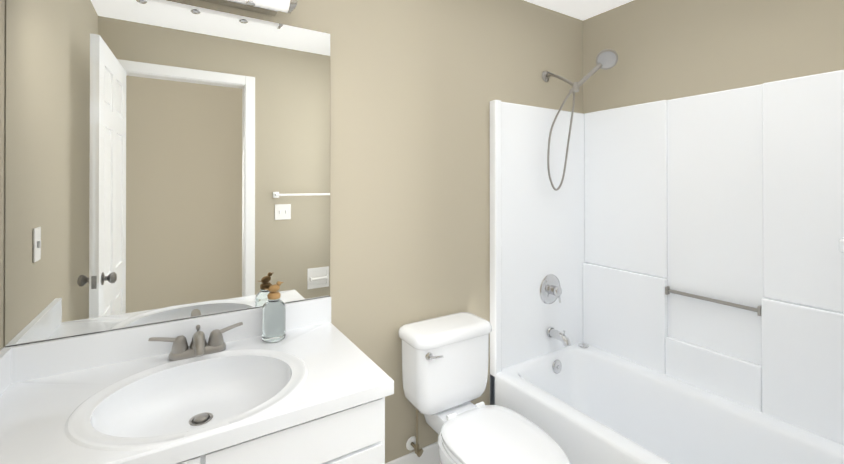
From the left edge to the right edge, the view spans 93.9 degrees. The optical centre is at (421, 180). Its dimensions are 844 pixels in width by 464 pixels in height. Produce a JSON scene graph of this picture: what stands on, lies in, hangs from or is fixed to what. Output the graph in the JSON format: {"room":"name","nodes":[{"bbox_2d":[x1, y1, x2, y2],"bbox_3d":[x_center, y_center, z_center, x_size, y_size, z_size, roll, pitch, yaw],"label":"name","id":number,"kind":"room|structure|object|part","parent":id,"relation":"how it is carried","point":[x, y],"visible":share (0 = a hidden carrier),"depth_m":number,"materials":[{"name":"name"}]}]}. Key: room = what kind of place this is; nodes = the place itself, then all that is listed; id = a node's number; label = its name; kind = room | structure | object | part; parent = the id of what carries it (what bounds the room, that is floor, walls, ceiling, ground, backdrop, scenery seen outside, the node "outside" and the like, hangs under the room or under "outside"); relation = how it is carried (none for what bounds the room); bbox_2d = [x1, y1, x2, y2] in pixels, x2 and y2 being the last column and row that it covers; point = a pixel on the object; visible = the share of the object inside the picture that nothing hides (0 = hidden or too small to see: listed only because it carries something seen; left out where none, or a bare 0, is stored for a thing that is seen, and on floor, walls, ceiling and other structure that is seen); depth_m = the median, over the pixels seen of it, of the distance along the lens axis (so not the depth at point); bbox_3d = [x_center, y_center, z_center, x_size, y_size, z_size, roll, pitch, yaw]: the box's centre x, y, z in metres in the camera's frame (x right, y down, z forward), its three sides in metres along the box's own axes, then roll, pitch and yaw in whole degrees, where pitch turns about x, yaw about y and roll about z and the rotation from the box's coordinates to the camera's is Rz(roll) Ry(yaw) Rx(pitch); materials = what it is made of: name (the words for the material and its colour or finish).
{"room":"bathroom","nodes":[
{"label":"bathroom","id":0,"kind":"room"},
{"bbox_2d":[0,0,4,349],"bbox_3d":[-0.796,0.206,0.396,0.100,2.440,1.624,0,0,-32],"label":"wall","id":1,"kind":"structure","parent":0,"point":[2,77],"depth_m":1.10,"materials":[{"name":"beige paint"}]},
{"bbox_2d":[4,0,582,462],"bbox_3d":[-0.108,0.212,1.831,2.780,2.440,0.108,0,0,-32],"label":"wall","id":2,"kind":"structure","parent":0,"point":[167,161],"depth_m":1.47,"materials":[{"name":"beige paint"}]},
{"bbox_2d":[200,0,297,15],"bbox_3d":[-0.745,-0.660,1.305,0.636,0.102,0.136,0,0,-32],"label":"vanity light","id":3,"kind":"object","parent":2,"relation":"attached to","point":[270,7],"visible":1,"depth_m":1.40,"materials":[{"name":"white glass"}]},
{"bbox_2d":[385,442,440,463],"bbox_3d":[-0.010,1.340,1.825,0.851,0.185,0.014,0,0,-32],"label":"baseboard","id":4,"kind":"structure","parent":2,"relation":"attached to","point":[430,455],"depth_m":1.83,"materials":[{"name":"white"}]},
{"bbox_2d":[542,49,617,190],"bbox_3d":[0.845,-0.317,2.155,0.239,0.745,0.363,0,0,-32],"label":"shower head","id":5,"kind":"object","parent":2,"relation":"attached to","point":[606,59],"visible":1,"depth_m":2.12},
{"bbox_2d":[524,0,633,19],"bbox_3d":[0.244,-1.038,0.413,3.680,0.050,2.900,0,0,-32],"label":"ceiling","id":6,"kind":"structure","parent":0,"point":[582,9],"depth_m":2.28,"materials":[{"name":"white paint"}]},
{"bbox_2d":[583,0,843,113],"bbox_3d":[1.483,0.212,1.808,0.100,2.440,1.624,0,0,-32],"label":"wall","id":7,"kind":"structure","parent":0,"point":[669,49],"depth_m":1.91,"materials":[{"name":"beige paint"}]},
{"bbox_3d":[0.244,1.451,0.402,3.680,0.050,2.900,0,0,-32],"label":"floor","id":8,"kind":"structure","parent":0,"visible":0},
{"bbox_2d":[0,297,393,463],"bbox_3d":[-0.630,0.949,1.118,0.944,0.960,0.564,0,0,-32],"label":"bathroom vanity","id":9,"kind":"object","parent":8,"relation":"on","point":[315,385],"visible":0.98,"depth_m":1.11,"materials":[{"name":"white"}]},
{"bbox_2d":[148,322,242,360],"bbox_3d":[-0.706,0.522,1.247,0.270,0.086,0.155,0,0,-32],"label":"faucet","id":10,"kind":"object","parent":9,"relation":"on","point":[197,347],"visible":1,"depth_m":1.25,"materials":[{"name":"silver metal"}]},
{"bbox_2d":[262,281,285,342],"bbox_3d":[-0.532,0.466,1.417,0.079,0.207,0.079,0,0,-32],"label":"soap dispenser","id":11,"kind":"object","parent":9,"relation":"on","point":[273,320],"visible":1,"depth_m":1.39,"materials":[{"name":"clear glass"}]},
{"bbox_2d":[398,312,569,463],"bbox_3d":[0.243,1.036,1.550,0.408,0.791,0.733,0,0,-32],"label":"toilet","id":12,"kind":"object","parent":8,"relation":"on","point":[445,369],"visible":1,"depth_m":1.62,"materials":[{"name":"white ceramic"}]},
{"bbox_2d":[490,70,843,463],"bbox_3d":[1.082,0.506,1.617,0.778,1.850,1.522,0,0,-32],"label":"shower","id":13,"kind":"object","parent":8,"relation":"on","point":[666,281],"visible":0.94,"depth_m":1.90,"materials":[{"name":"white plastic"}]},
{"bbox_3d":[0.771,0.870,2.203,0.059,0.078,0.138,0,0,-32],"label":"spout mount","id":14,"kind":"part","parent":13,"relation":"part of","materials":[{"name":"silver metal"}]},
{"bbox_3d":[1.352,0.560,1.851,0.026,0.040,0.389,0,0,-32],"label":"grab bar rail","id":15,"kind":"part","parent":13,"relation":"part of","materials":[{"name":"silver metal"}]}
]}

